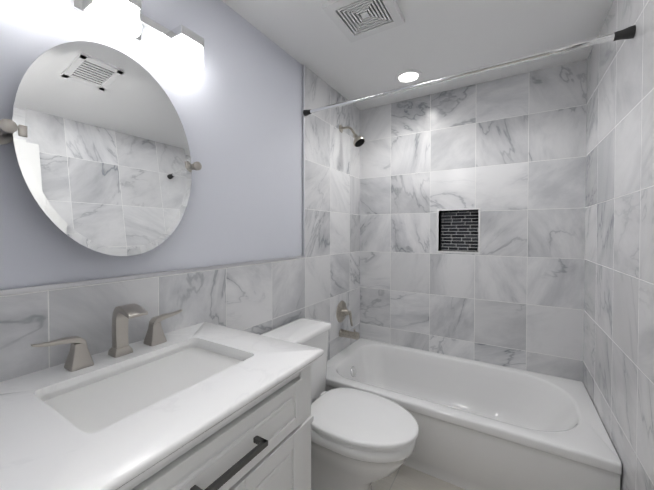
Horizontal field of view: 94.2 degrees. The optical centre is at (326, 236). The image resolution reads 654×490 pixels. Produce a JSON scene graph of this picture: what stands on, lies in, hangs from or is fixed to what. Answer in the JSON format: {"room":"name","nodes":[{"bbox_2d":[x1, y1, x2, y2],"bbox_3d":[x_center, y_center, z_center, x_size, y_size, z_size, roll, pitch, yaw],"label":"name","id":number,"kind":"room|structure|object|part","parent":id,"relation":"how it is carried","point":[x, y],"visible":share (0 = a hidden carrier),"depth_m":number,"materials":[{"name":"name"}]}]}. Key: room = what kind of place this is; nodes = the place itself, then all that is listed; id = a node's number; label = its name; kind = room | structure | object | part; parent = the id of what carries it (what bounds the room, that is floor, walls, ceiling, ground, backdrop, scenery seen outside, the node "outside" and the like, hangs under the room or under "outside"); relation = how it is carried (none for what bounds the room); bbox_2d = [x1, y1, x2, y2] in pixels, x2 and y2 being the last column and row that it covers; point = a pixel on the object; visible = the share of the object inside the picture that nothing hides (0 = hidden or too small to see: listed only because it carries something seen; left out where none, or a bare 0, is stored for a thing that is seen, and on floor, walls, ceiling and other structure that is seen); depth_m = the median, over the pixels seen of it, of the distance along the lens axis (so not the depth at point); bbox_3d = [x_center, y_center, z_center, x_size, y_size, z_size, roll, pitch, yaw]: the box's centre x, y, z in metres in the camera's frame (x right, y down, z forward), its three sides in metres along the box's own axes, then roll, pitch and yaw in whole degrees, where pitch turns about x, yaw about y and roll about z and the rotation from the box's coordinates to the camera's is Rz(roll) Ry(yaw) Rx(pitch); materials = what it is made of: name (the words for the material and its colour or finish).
{"room":"bathroom","nodes":[
{"label":"bathroom","id":0,"kind":"room"},
{"bbox_2d":[0,0,301,289],"bbox_3d":[-0.459,0.094,1.481,0.100,2.294,2.864,1,1,31],"label":"wall","id":1,"kind":"structure","parent":0,"point":[236,100],"depth_m":1.27,"materials":[{"name":"purple paint"}]},
{"bbox_2d":[0,41,201,255],"bbox_3d":[-0.657,-0.265,0.956,0.098,0.650,0.568,1,1,31],"label":"oval mirror","id":2,"kind":"object","parent":1,"relation":"attached to","point":[94,132],"visible":1,"depth_m":0.90,"materials":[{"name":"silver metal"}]},
{"bbox_2d":[72,0,203,72],"bbox_3d":[-0.656,-0.722,0.952,0.096,0.162,0.588,1,1,31],"label":"sconce","id":3,"kind":"object","parent":1,"relation":"attached to","point":[125,19],"visible":1,"depth_m":0.96,"materials":[{"name":"silver metal"}]},
{"bbox_2d":[0,256,304,295],"bbox_3d":[-0.568,0.135,1.190,0.014,0.012,1.652,1,1,31],"label":"trim","id":4,"kind":"structure","parent":1,"relation":"attached to","point":[44,287],"depth_m":1.00,"materials":[{"name":"grey stone"}]},
{"bbox_2d":[0,258,304,381],"bbox_3d":[-0.569,0.693,1.199,0.012,1.105,1.652,1,1,31],"label":"wall tiles","id":5,"kind":"structure","parent":1,"relation":"attached to","point":[259,298],"depth_m":1.07,"materials":[{"name":"tile"}]},
{"bbox_2d":[305,66,359,360],"bbox_3d":[0.068,0.082,2.244,0.012,2.294,0.812,1,1,31],"label":"tiled wall","id":6,"kind":"structure","parent":1,"relation":"attached to","point":[332,216],"depth_m":2.17,"materials":[{"name":"stone"}]},
{"bbox_2d":[302,65,304,257],"bbox_3d":[-0.144,-0.465,1.883,0.014,1.189,0.012,1,1,31],"label":"trim","id":7,"kind":"structure","parent":6,"relation":"attached to","point":[303,162],"depth_m":1.88,"materials":[{"name":"silver metal"}]},
{"bbox_2d":[336,301,352,325],"bbox_3d":[0.151,0.576,2.286,0.098,0.179,0.164,1,1,31],"label":"shower valve","id":8,"kind":"object","parent":6,"relation":"attached to","point":[342,312],"visible":1,"depth_m":2.27,"materials":[{"name":"silver metal"}]},
{"bbox_2d":[339,329,359,339],"bbox_3d":[0.167,0.720,2.265,0.148,0.079,0.060,1,1,31],"label":"tub spout","id":9,"kind":"object","parent":6,"relation":"attached to","point":[349,334],"visible":1,"depth_m":2.25,"materials":[{"name":"silver metal"}]},
{"bbox_2d":[339,125,364,146],"bbox_3d":[0.183,-0.747,2.223,0.195,0.186,0.088,1,1,31],"label":"shower head","id":10,"kind":"object","parent":6,"relation":"attached to","point":[359,141],"visible":1,"depth_m":2.20},
{"bbox_2d":[222,0,612,109],"bbox_3d":[0.222,-1.076,1.052,1.690,0.060,2.864,1,1,31],"label":"ceiling","id":11,"kind":"structure","parent":0,"point":[430,39],"depth_m":1.62,"materials":[{"name":"white paint"}]},
{"bbox_2d":[322,0,404,42],"bbox_3d":[0.177,-1.042,1.421,0.290,0.020,0.290,1,1,31],"label":"ceiling vent","id":12,"kind":"object","parent":11,"relation":"in","point":[354,20],"visible":1,"depth_m":1.43,"materials":[{"name":"white plastic"}]},
{"bbox_2d":[395,69,421,83],"bbox_3d":[0.538,-1.057,2.008,0.176,0.009,0.176,1,1,31],"label":"recessed light","id":13,"kind":"object","parent":11,"relation":"in","point":[408,76],"visible":1,"depth_m":2.00,"materials":[{"name":"white plastic"}]},
{"bbox_2d":[372,464,465,489],"bbox_3d":[0.222,1.278,1.088,1.690,0.060,2.864,1,1,31],"label":"floor","id":14,"kind":"structure","parent":0,"point":[403,477],"depth_m":1.53,"materials":[{"name":"tile"}]},
{"bbox_2d":[0,304,323,489],"bbox_3d":[-0.440,0.730,0.822,0.597,1.043,0.723,1,1,31],"label":"bathroom vanity","id":15,"kind":"object","parent":14,"relation":"on","point":[205,406],"visible":1,"depth_m":0.73,"materials":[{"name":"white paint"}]},
{"bbox_2d":[31,304,182,371],"bbox_3d":[-0.606,0.285,0.921,0.136,0.156,0.409,1,1,31],"label":"faucet","id":16,"kind":"object","parent":15,"relation":"on","point":[79,359],"depth_m":0.92,"materials":[{"name":"silver metal"}]},
{"bbox_3d":[-0.206,0.679,0.669,0.038,0.370,0.184,1,1,31],"label":"handle","id":17,"kind":"part","parent":15,"relation":"part of","materials":[{"name":"grey metal"}]},
{"bbox_2d":[259,318,418,489],"bbox_3d":[0.058,0.860,1.465,0.753,0.764,0.424,1,1,31],"label":"toilet","id":18,"kind":"object","parent":14,"relation":"on","point":[362,440],"visible":0.58,"depth_m":1.34,"materials":[{"name":"white ceramic"}]},
{"bbox_3d":[-0.128,0.758,1.575,0.320,0.564,0.424,1,1,31],"label":"tank","id":19,"kind":"part","parent":18,"relation":"part of","materials":[{"name":"white ceramic"}]},
{"bbox_3d":[0.106,1.048,1.439,0.615,0.388,0.368,1,1,31],"label":"bowl","id":20,"kind":"part","parent":18,"relation":"part of","materials":[{"name":"white ceramic"}]},
{"bbox_3d":[0.157,0.833,1.404,0.521,0.043,0.388,1,1,31],"label":"seat","id":21,"kind":"part","parent":18,"relation":"part of","materials":[{"name":"white plastic"}]},
{"bbox_2d":[326,338,621,489],"bbox_3d":[0.716,1.055,1.891,1.472,0.360,0.766,1,1,31],"label":"bathtub","id":22,"kind":"object","parent":14,"relation":"on","point":[484,426],"visible":0.81,"depth_m":1.59,"materials":[{"name":"white ceramic"}]},
{"bbox_2d":[360,59,586,381],"bbox_3d":[0.936,0.082,2.253,1.690,2.294,0.100,1,1,31],"label":"wall","id":23,"kind":"structure","parent":0,"point":[532,169],"depth_m":2.10,"materials":[{"name":"stone"}]},
{"bbox_2d":[439,210,477,251],"bbox_3d":[0.965,-0.043,2.225,0.265,0.296,0.085,1,1,31],"label":"wall niche","id":24,"kind":"object","parent":23,"relation":"in","point":[459,231],"visible":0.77,"depth_m":2.26,"materials":[{"name":"black tile"}]},
{"bbox_2d":[437,208,480,253],"bbox_3d":[0.943,-0.043,2.189,0.291,0.322,0.007,1,1,31],"label":"trim","id":25,"kind":"structure","parent":23,"relation":"attached to","point":[479,210],"depth_m":2.18,"materials":[{"name":"white stone"}]},
{"bbox_2d":[583,0,653,489],"bbox_3d":[0.902,0.107,0.659,0.100,2.294,2.864,1,1,31],"label":"wall","id":26,"kind":"structure","parent":0,"point":[618,361],"depth_m":1.21,"materials":[{"name":"tile"}]},
{"bbox_2d":[303,25,635,115],"bbox_3d":[0.495,-0.759,1.497,1.477,0.041,0.042,1,1,31],"label":"curtain rod","id":27,"kind":"object","parent":26,"relation":"attached to","point":[628,32],"visible":1,"depth_m":1.33,"materials":[{"name":"silver metal"}]}
]}

